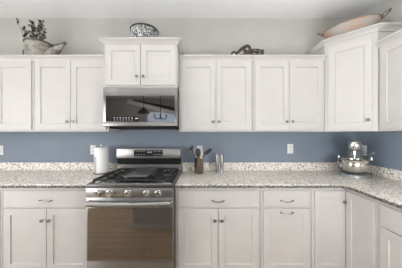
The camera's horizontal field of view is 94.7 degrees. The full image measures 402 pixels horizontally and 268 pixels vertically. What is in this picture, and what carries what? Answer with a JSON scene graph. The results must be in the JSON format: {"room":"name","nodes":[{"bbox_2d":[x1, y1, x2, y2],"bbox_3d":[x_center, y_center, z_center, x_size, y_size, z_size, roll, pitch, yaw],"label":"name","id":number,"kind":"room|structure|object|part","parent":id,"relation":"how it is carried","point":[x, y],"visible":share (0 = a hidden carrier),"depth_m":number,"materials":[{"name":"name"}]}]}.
{"room":"kitchen","nodes":[
{"label":"kitchen","id":0,"kind":"room"},
{"bbox_2d":[0,18,355,171],"bbox_3d":[-0.921,-0.042,2.380,5.958,2.830,0.100,0,0,0],"label":"wall","id":1,"kind":"structure","parent":0,"point":[200,36],"depth_m":2.33,"materials":[{"name":"blue paint"}]},
{"bbox_2d":[0,145,2,154],"bbox_3d":[-2.525,0.203,2.325,0.074,0.120,0.010,0,0,0],"label":"wall outlet","id":2,"kind":"object","parent":1,"relation":"attached to","point":[1,146],"visible":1,"depth_m":2.32,"materials":[{"name":"white plastic"}]},
{"bbox_2d":[0,55,33,131],"bbox_3d":[-2.220,-0.436,2.150,0.803,0.818,0.358,0,0,0],"label":"upper cabinet","id":3,"kind":"object","parent":1,"relation":"attached to","point":[16,71],"visible":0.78,"depth_m":2.01,"materials":[{"name":"white paint"}]},
{"bbox_3d":[-2.220,-0.816,1.992,0.803,0.058,0.042,0,0,0],"label":"crown moulding","id":4,"kind":"part","parent":3,"relation":"part of","materials":[{"name":"white paint"}]},
{"bbox_2d":[22,38,66,54],"bbox_3d":[-1.794,-0.940,2.102,0.458,0.244,0.276,0,0,24],"label":"watering can","id":5,"kind":"object","parent":3,"relation":"on","point":[32,46],"visible":0.7,"depth_m":2.05,"materials":[{"name":"metal"}]},
{"bbox_2d":[22,26,30,37],"bbox_3d":[-1.945,-1.029,2.113,0.169,0.397,0.069,0,0,0],"label":"flower sprig","id":6,"kind":"object","parent":5,"relation":"in","point":[26,32],"visible":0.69,"depth_m":2.10,"materials":[{"name":"plant"}]},
{"bbox_2d":[28,20,36,36],"bbox_3d":[-1.924,-1.068,2.111,0.079,0.473,0.060,0,0,-25],"label":"flower sprig","id":7,"kind":"object","parent":5,"relation":"in","point":[30,21],"visible":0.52,"depth_m":2.10,"materials":[{"name":"plant"}]},
{"bbox_2d":[29,27,36,38],"bbox_3d":[-1.887,-1.014,2.076,0.088,0.366,0.095,0,0,45],"label":"flower sprig","id":8,"kind":"object","parent":5,"relation":"in","point":[32,28],"visible":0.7,"depth_m":2.06,"materials":[{"name":"plant"}]},
{"bbox_2d":[34,20,43,38],"bbox_3d":[-1.839,-1.064,2.112,0.085,0.465,0.082,0,0,-12],"label":"flower sprig","id":9,"kind":"object","parent":5,"relation":"in","point":[40,21],"visible":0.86,"depth_m":2.10,"materials":[{"name":"plant"}]},
{"bbox_2d":[40,28,46,39],"bbox_3d":[-1.842,-1.020,2.123,0.158,0.380,0.064,0,0,0],"label":"flower sprig","id":10,"kind":"object","parent":5,"relation":"in","point":[44,32],"visible":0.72,"depth_m":2.11,"materials":[{"name":"plant"}]},
{"bbox_3d":[-1.683,-0.935,2.135,0.253,0.213,0.139,0,0,0],"label":"spout","id":11,"kind":"part","parent":5,"relation":"part of","materials":[{"name":"metal"}]},
{"bbox_2d":[0,162,116,170],"bbox_3d":[-1.824,0.408,2.319,1.636,0.102,0.020,0,0,0],"label":"backsplash","id":12,"kind":"structure","parent":1,"relation":"attached to","point":[4,166],"depth_m":2.31,"materials":[{"name":"stone"}]},
{"bbox_2d":[31,55,120,131],"bbox_3d":[-1.409,-0.436,2.150,0.809,0.818,0.358,0,0,0],"label":"upper cabinet","id":13,"kind":"object","parent":1,"relation":"attached to","point":[68,89],"visible":0.93,"depth_m":2.01,"materials":[{"name":"white paint"}]},
{"bbox_3d":[-1.603,-0.417,2.006,0.381,0.740,0.014,0,0,0],"label":"door","id":14,"kind":"part","parent":13,"relation":"part of","materials":[{"name":"white paint"}]},
{"bbox_3d":[-1.409,-0.816,1.992,0.809,0.058,0.042,0,0,0],"label":"crown moulding","id":15,"kind":"part","parent":13,"relation":"part of","materials":[{"name":"white paint"}]},
{"bbox_3d":[-1.216,-0.417,2.006,0.381,0.740,0.014,0,0,0],"label":"door","id":16,"kind":"part","parent":13,"relation":"part of","materials":[{"name":"white paint"}]},
{"bbox_2d":[90,145,95,154],"bbox_3d":[-1.355,0.198,2.325,0.074,0.120,0.010,0,0,0],"label":"wall outlet","id":17,"kind":"object","parent":1,"relation":"attached to","point":[91,146],"visible":0.7,"depth_m":2.32,"materials":[{"name":"white plastic"}]},
{"bbox_2d":[98,37,184,89],"bbox_3d":[-0.621,-0.732,2.100,0.844,0.497,0.458,0,0,0],"label":"upper cabinet","id":18,"kind":"object","parent":1,"relation":"attached to","point":[128,61],"visible":0.93,"depth_m":1.90,"materials":[{"name":"white paint"}]},
{"bbox_3d":[-0.803,-0.711,1.906,0.358,0.416,0.014,0,0,0],"label":"door","id":19,"kind":"part","parent":18,"relation":"part of","materials":[{"name":"white paint"}]},
{"bbox_2d":[103,87,178,129],"bbox_3d":[-0.621,-0.267,2.103,0.758,0.426,0.452,0,0,0],"label":"microwave","id":20,"kind":"object","parent":18,"relation":"attached to","point":[125,108],"visible":0.96,"depth_m":1.89,"materials":[{"name":"metal"}]},
{"bbox_3d":[-0.621,-0.098,1.900,0.758,0.038,0.046,0,0,0],"label":"handle rail","id":21,"kind":"part","parent":20,"relation":"part of","materials":[{"name":"silver metal"}]},
{"bbox_2d":[110,126,178,129],"bbox_3d":[-0.614,-0.069,2.122,0.683,0.028,0.375,0,0,0],"label":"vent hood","id":22,"kind":"object","parent":20,"relation":"attached to","point":[111,127],"depth_m":2.26,"materials":[{"name":"black metal"}]},
{"bbox_3d":[-0.621,-0.951,2.100,0.844,0.058,0.458,0,0,0],"label":"crown moulding","id":23,"kind":"part","parent":18,"relation":"part of","materials":[{"name":"white paint"}]},
{"bbox_2d":[130,23,158,36],"bbox_3d":[-0.638,-1.056,2.095,0.316,0.227,0.316,0,0,0],"label":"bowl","id":24,"kind":"object","parent":18,"relation":"on","point":[136,29],"visible":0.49,"depth_m":1.96,"materials":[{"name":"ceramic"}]},
{"bbox_3d":[-0.439,-0.711,1.906,0.358,0.416,0.014,0,0,0],"label":"door","id":25,"kind":"part","parent":18,"relation":"part of","materials":[{"name":"white paint"}]},
{"bbox_2d":[197,146,202,154],"bbox_3d":[-0.015,0.208,2.325,0.074,0.120,0.010,0,0,0],"label":"wall outlet","id":26,"kind":"object","parent":1,"relation":"attached to","point":[199,147],"visible":0.54,"depth_m":2.32,"materials":[{"name":"white plastic"}]},
{"bbox_2d":[179,55,253,131],"bbox_3d":[0.162,-0.436,2.150,0.797,0.818,0.358,0,0,0],"label":"upper cabinet","id":27,"kind":"object","parent":1,"relation":"attached to","point":[215,91],"visible":1,"depth_m":2.01,"materials":[{"name":"white paint"}]},
{"bbox_3d":[-0.029,-0.417,2.006,0.375,0.740,0.014,0,0,0],"label":"door","id":28,"kind":"part","parent":27,"relation":"part of","materials":[{"name":"white paint"}]},
{"bbox_3d":[0.162,-0.816,1.992,0.797,0.058,0.042,0,0,0],"label":"crown moulding","id":29,"kind":"part","parent":27,"relation":"part of","materials":[{"name":"white paint"}]},
{"bbox_3d":[0.351,-0.417,2.006,0.375,0.740,0.014,0,0,0],"label":"door","id":30,"kind":"part","parent":27,"relation":"part of","materials":[{"name":"white paint"}]},
{"bbox_2d":[231,44,263,54],"bbox_3d":[0.524,-0.915,2.095,0.376,0.196,0.065,0,0,0],"label":"metal ornament","id":31,"kind":"object","parent":27,"relation":"on","point":[249,51],"visible":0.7,"depth_m":2.07,"materials":[{"name":"brown metal"}]},
{"bbox_3d":[0.637,-0.890,2.095,0.146,0.128,0.065,0,0,0],"label":"open frame","id":32,"kind":"part","parent":31,"relation":"part of","materials":[{"name":"brown metal"}]},
{"bbox_2d":[182,162,341,170],"bbox_3d":[0.861,0.408,2.319,2.192,0.102,0.020,0,0,0],"label":"backsplash","id":33,"kind":"structure","parent":1,"relation":"attached to","point":[186,166],"depth_m":2.31,"materials":[{"name":"stone"}]},
{"bbox_2d":[252,55,326,131],"bbox_3d":[0.953,-0.436,2.150,0.778,0.818,0.358,0,0,0],"label":"upper cabinet","id":34,"kind":"object","parent":1,"relation":"attached to","point":[288,90],"visible":0.99,"depth_m":2.01,"materials":[{"name":"white paint"}]},
{"bbox_3d":[0.768,-0.417,2.006,0.366,0.740,0.014,0,0,0],"label":"door","id":35,"kind":"part","parent":34,"relation":"part of","materials":[{"name":"white paint"}]},
{"bbox_3d":[0.953,-0.816,1.992,0.778,0.058,0.042,0,0,0],"label":"crown moulding","id":36,"kind":"part","parent":34,"relation":"part of","materials":[{"name":"white paint"}]},
{"bbox_3d":[1.138,-0.417,2.006,0.366,0.740,0.014,0,0,0],"label":"door","id":37,"kind":"part","parent":34,"relation":"part of","materials":[{"name":"white paint"}]},
{"bbox_2d":[287,144,292,153],"bbox_3d":[1.123,0.186,2.325,0.074,0.120,0.010,0,0,0],"label":"wall outlet","id":38,"kind":"object","parent":1,"relation":"attached to","point":[289,146],"visible":1,"depth_m":2.32,"materials":[{"name":"white plastic"}]},
{"bbox_2d":[305,22,401,131],"bbox_3d":[1.630,-0.518,2.002,0.654,0.983,0.654,0,0,0],"label":"upper cabinet","id":39,"kind":"object","parent":1,"relation":"attached to","point":[351,64],"visible":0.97,"depth_m":1.84,"materials":[{"name":"white paint"}]},
{"bbox_3d":[1.488,-0.479,1.860,0.014,0.865,0.345,0,0,-45],"label":"door","id":40,"kind":"part","parent":39,"relation":"part of","materials":[{"name":"white paint"}]},
{"bbox_3d":[1.535,-0.981,1.935,0.258,0.058,0.894,0,0,-43],"label":"crown moulding","id":41,"kind":"part","parent":39,"relation":"part of","materials":[{"name":"white paint"}]},
{"bbox_2d":[317,8,391,38],"bbox_3d":[1.600,-1.089,1.985,0.622,0.233,0.325,0,0,45],"label":"oval tray","id":42,"kind":"object","parent":39,"relation":"on","point":[359,22],"visible":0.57,"depth_m":1.85,"materials":[{"name":"beige wood"}]},
{"bbox_3d":[1.793,-1.172,1.792,0.077,0.067,0.104,0,0,45],"label":"handle","id":43,"kind":"part","parent":42,"relation":"part of","materials":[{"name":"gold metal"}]},
{"bbox_2d":[0,0,379,17],"bbox_3d":[-0.921,-1.507,-0.770,5.958,0.100,6.400,0,0,0],"label":"ceiling","id":44,"kind":"structure","parent":0,"point":[8,8],"depth_m":2.15,"materials":[{"name":"paint"}]},
{"bbox_2d":[356,0,401,170],"bbox_3d":[2.008,-0.042,-0.770,0.100,2.830,6.200,0,0,0],"label":"wall","id":45,"kind":"structure","parent":0,"point":[386,146],"depth_m":1.96,"materials":[{"name":"blue paint"}]},
{"bbox_2d":[361,145,366,155],"bbox_3d":[1.953,0.195,2.220,0.010,0.120,0.074,0,0,0],"label":"wall outlet","id":46,"kind":"object","parent":45,"relation":"attached to","point":[364,147],"visible":0.79,"depth_m":2.21,"materials":[{"name":"white plastic"}]},
{"bbox_2d":[368,165,401,180],"bbox_3d":[1.947,0.408,1.458,0.020,0.102,1.699,0,0,0],"label":"backsplash","id":47,"kind":"structure","parent":45,"relation":"attached to","point":[389,173],"depth_m":1.93,"materials":[{"name":"stone"}]},
{"bbox_2d":[375,29,401,130],"bbox_3d":[1.783,-0.436,1.335,0.348,0.818,0.758,0,0,0],"label":"upper cabinet","id":48,"kind":"object","parent":45,"relation":"attached to","point":[390,47],"visible":1,"depth_m":1.60,"materials":[{"name":"white paint"}]},
{"bbox_3d":[1.630,-0.816,1.335,0.042,0.058,0.758,0,0,0],"label":"crown moulding","id":49,"kind":"part","parent":48,"relation":"part of","materials":[{"name":"white paint"}]},
{"bbox_3d":[-0.921,1.423,-0.770,5.958,0.100,6.400,0,0,0],"label":"floor","id":50,"kind":"structure","parent":0,"visible":0},
{"bbox_2d":[0,188,2,267],"bbox_3d":[-2.237,0.932,1.996,0.798,0.881,0.666,0,0,0],"label":"base cabinet","id":51,"kind":"object","parent":50,"relation":"on","point":[1,189],"visible":0.14,"depth_m":1.71,"materials":[{"name":"white paint"}]},
{"bbox_2d":[0,162,116,187],"bbox_3d":[-1.824,0.424,2.002,1.636,0.134,0.653,0,0,0],"label":"countertop","id":52,"kind":"structure","parent":51,"relation":"on","point":[12,174],"depth_m":2.10,"materials":[{"name":"beige stone"}]},
{"bbox_2d":[93,144,109,174],"bbox_3d":[-1.165,0.288,2.165,0.176,0.341,0.176,0,0,0],"label":"paper towel holder","id":53,"kind":"object","parent":52,"relation":"on","point":[101,145],"visible":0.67,"depth_m":2.09,"materials":[{"name":"silver metal"}]},
{"bbox_2d":[94,147,108,172],"bbox_3d":[-1.165,0.301,2.165,0.154,0.290,0.154,0,0,0],"label":"paper towel roll","id":54,"kind":"object","parent":53,"relation":"on","point":[101,154],"visible":0.95,"depth_m":2.10,"materials":[{"name":"white paper"}]},
{"bbox_2d":[3,188,86,267],"bbox_3d":[-1.421,0.932,1.996,0.827,0.881,0.666,0,0,0],"label":"base cabinet","id":55,"kind":"object","parent":50,"relation":"on","point":[43,227],"visible":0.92,"depth_m":1.70,"materials":[{"name":"white paint"}]},
{"bbox_3d":[-1.617,0.973,1.706,0.388,0.576,0.014,0,0,0],"label":"door","id":56,"kind":"part","parent":55,"relation":"part of","materials":[{"name":"white paint"}]},
{"bbox_3d":[-1.421,0.599,1.706,0.781,0.155,0.014,0,0,0],"label":"drawer","id":57,"kind":"part","parent":55,"relation":"part of","materials":[{"name":"white paint"}]},
{"bbox_3d":[-1.224,0.973,1.706,0.388,0.576,0.014,0,0,0],"label":"door","id":58,"kind":"part","parent":55,"relation":"part of","materials":[{"name":"white paint"}]},
{"bbox_2d":[85,148,181,267],"bbox_3d":[-0.621,0.773,1.925,0.758,1.200,0.750,0,0,0],"label":"gas range","id":59,"kind":"object","parent":50,"relation":"on","point":[131,208],"visible":1,"depth_m":1.61,"materials":[{"name":"metal"}]},
{"bbox_3d":[-0.888,0.514,1.587,0.062,0.062,0.037,0,0,0],"label":"knob","id":60,"kind":"part","parent":59,"relation":"part of","materials":[{"name":"metal"}]},
{"bbox_3d":[-0.788,0.514,1.587,0.062,0.062,0.037,0,0,0],"label":"knob","id":61,"kind":"part","parent":59,"relation":"part of","materials":[{"name":"metal"}]},
{"bbox_3d":[-0.629,0.514,1.587,0.062,0.062,0.037,0,0,0],"label":"knob","id":62,"kind":"part","parent":59,"relation":"part of","materials":[{"name":"metal"}]},
{"bbox_3d":[-0.621,0.604,1.583,0.744,0.056,0.065,0,0,0],"label":"handle","id":63,"kind":"part","parent":59,"relation":"part of","materials":[{"name":"silver metal"}]},
{"bbox_3d":[-0.621,0.510,1.637,0.758,0.081,0.065,0,0,0],"label":"control panel","id":64,"kind":"part","parent":59,"relation":"part of","materials":[{"name":"silver metal"}]},
{"bbox_3d":[-0.621,0.833,1.641,0.758,0.556,0.053,0,0,0],"label":"oven door","id":65,"kind":"part","parent":59,"relation":"part of","materials":[{"name":"silver metal"}]},
{"bbox_3d":[-0.621,1.222,1.643,0.758,0.211,0.050,0,0,0],"label":"drawer","id":66,"kind":"part","parent":59,"relation":"part of","materials":[{"name":"silver metal"}]},
{"bbox_2d":[89,170,180,186],"bbox_3d":[-0.621,0.450,1.930,0.758,0.034,0.600,0,0,0],"label":"cooktop","id":67,"kind":"object","parent":59,"relation":"in","point":[95,183],"depth_m":1.68,"materials":[{"name":"metal"}]},
{"bbox_3d":[-0.621,0.398,1.955,0.224,0.017,0.450,0,0,0],"label":"griddle plate","id":68,"kind":"part","parent":59,"relation":"part of","materials":[{"name":"grey metal"}]},
{"bbox_3d":[-0.468,0.514,1.587,0.062,0.062,0.037,0,0,0],"label":"knob","id":69,"kind":"part","parent":59,"relation":"part of","materials":[{"name":"metal"}]},
{"bbox_3d":[-0.369,0.514,1.587,0.062,0.062,0.037,0,0,0],"label":"knob","id":70,"kind":"part","parent":59,"relation":"part of","materials":[{"name":"metal"}]},
{"bbox_2d":[176,188,259,267],"bbox_3d":[0.158,0.932,1.996,0.785,0.881,0.666,0,0,0],"label":"base cabinet","id":71,"kind":"object","parent":50,"relation":"on","point":[216,227],"visible":0.96,"depth_m":1.70,"materials":[{"name":"white paint"}]},
{"bbox_3d":[-0.029,0.973,1.706,0.367,0.576,0.014,0,0,0],"label":"door","id":72,"kind":"part","parent":71,"relation":"part of","materials":[{"name":"white paint"}]},
{"bbox_3d":[0.158,0.599,1.706,0.739,0.155,0.014,0,0,0],"label":"drawer","id":73,"kind":"part","parent":71,"relation":"part of","materials":[{"name":"white paint"}]},
{"bbox_3d":[0.344,0.973,1.706,0.367,0.576,0.014,0,0,0],"label":"door","id":74,"kind":"part","parent":71,"relation":"part of","materials":[{"name":"white paint"}]},
{"bbox_2d":[260,188,310,267],"bbox_3d":[0.787,0.932,1.996,0.468,0.881,0.666,0,0,0],"label":"base cabinet","id":75,"kind":"object","parent":50,"relation":"on","point":[285,213],"visible":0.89,"depth_m":1.71,"materials":[{"name":"white paint"}]},
{"bbox_3d":[0.787,0.599,1.706,0.422,0.155,0.014,0,0,0],"label":"drawer","id":76,"kind":"part","parent":75,"relation":"part of","materials":[{"name":"white paint"}]},
{"bbox_3d":[0.787,0.973,1.706,0.422,0.576,0.014,0,0,0],"label":"door","id":77,"kind":"part","parent":75,"relation":"part of","materials":[{"name":"white paint"}]},
{"bbox_2d":[311,188,378,267],"bbox_3d":[1.490,0.932,1.861,0.934,0.881,0.936,0,0,0],"label":"base cabinet","id":78,"kind":"object","parent":50,"relation":"on","point":[344,222],"visible":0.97,"depth_m":1.70,"materials":[{"name":"white paint"}]},
{"bbox_2d":[175,162,401,208],"bbox_3d":[0.861,0.424,1.469,2.192,0.134,1.720,0,0,0],"label":"countertop","id":79,"kind":"structure","parent":78,"relation":"on","point":[385,184],"depth_m":1.91,"materials":[{"name":"beige stone"}]},
{"bbox_2d":[194,157,203,173],"bbox_3d":[-0.024,0.369,2.160,0.110,0.179,0.110,0,0,0],"label":"utensil crock","id":80,"kind":"object","parent":79,"relation":"on","point":[198,163],"visible":0.88,"depth_m":2.12,"materials":[{"name":"brown ceramic"}]},
{"bbox_2d":[195,148,200,158],"bbox_3d":[-0.034,0.306,2.133,0.066,0.285,0.030,0,0,0],"label":"serving spoon","id":81,"kind":"object","parent":80,"relation":"in","point":[197,151],"visible":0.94,"depth_m":2.12,"materials":[{"name":"black plastic"}]},
{"bbox_2d":[203,148,211,157],"bbox_3d":[0.046,0.306,2.164,0.172,0.285,0.020,0,0,0],"label":"spatula","id":82,"kind":"object","parent":80,"relation":"in","point":[208,151],"visible":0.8,"depth_m":2.16,"materials":[{"name":"black plastic"}]},
{"bbox_2d":[216,154,218,173],"bbox_3d":[0.192,0.345,2.165,0.043,0.227,0.043,0,0,0],"label":"mill","id":83,"kind":"object","parent":79,"relation":"on","point":[217,155],"visible":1,"depth_m":2.15,"materials":[{"name":"silver metal"}]},
{"bbox_2d":[220,154,223,173],"bbox_3d":[0.243,0.345,2.162,0.043,0.227,0.043,0,0,0],"label":"mill","id":84,"kind":"object","parent":79,"relation":"on","point":[221,155],"visible":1,"depth_m":2.14,"materials":[{"name":"silver metal"}]},
{"bbox_2d":[337,139,373,179],"bbox_3d":[1.677,0.259,2.021,0.380,0.398,0.302,0,0,-22],"label":"stand mixer","id":85,"kind":"object","parent":79,"relation":"on","point":[353,165],"visible":1,"depth_m":1.92,"materials":[{"name":"grey metal"}]},
{"bbox_2d":[337,158,369,173],"bbox_3d":[1.621,0.346,1.977,0.286,0.150,0.250,0,0,0],"label":"bowl","id":86,"kind":"object","parent":85,"relation":"on","point":[348,165],"depth_m":1.91,"materials":[{"name":"metal"}]},
{"bbox_3d":[1.187,0.891,1.706,0.278,0.740,0.014,0,0,0],"label":"door","id":87,"kind":"part","parent":78,"relation":"part of","materials":[{"name":"white paint"}]},
{"bbox_3d":[1.335,0.891,1.560,0.014,0.740,0.276,0,0,0],"label":"door","id":88,"kind":"part","parent":78,"relation":"part of","materials":[{"name":"white paint"}]},
{"bbox_2d":[379,201,401,267],"bbox_3d":[1.624,0.932,1.007,0.666,0.881,0.768,0,0,0],"label":"base cabinet","id":89,"kind":"object","parent":50,"relation":"on","point":[390,217],"visible":0.88,"depth_m":1.30,"materials":[{"name":"white paint"}]},
{"bbox_3d":[1.334,0.599,1.007,0.014,0.155,0.722,0,0,0],"label":"drawer","id":90,"kind":"part","parent":89,"relation":"part of","materials":[{"name":"white paint"}]},
{"bbox_3d":[1.334,0.973,1.189,0.014,0.576,0.358,0,0,0],"label":"door","id":91,"kind":"part","parent":89,"relation":"part of","materials":[{"name":"white paint"}]}
]}

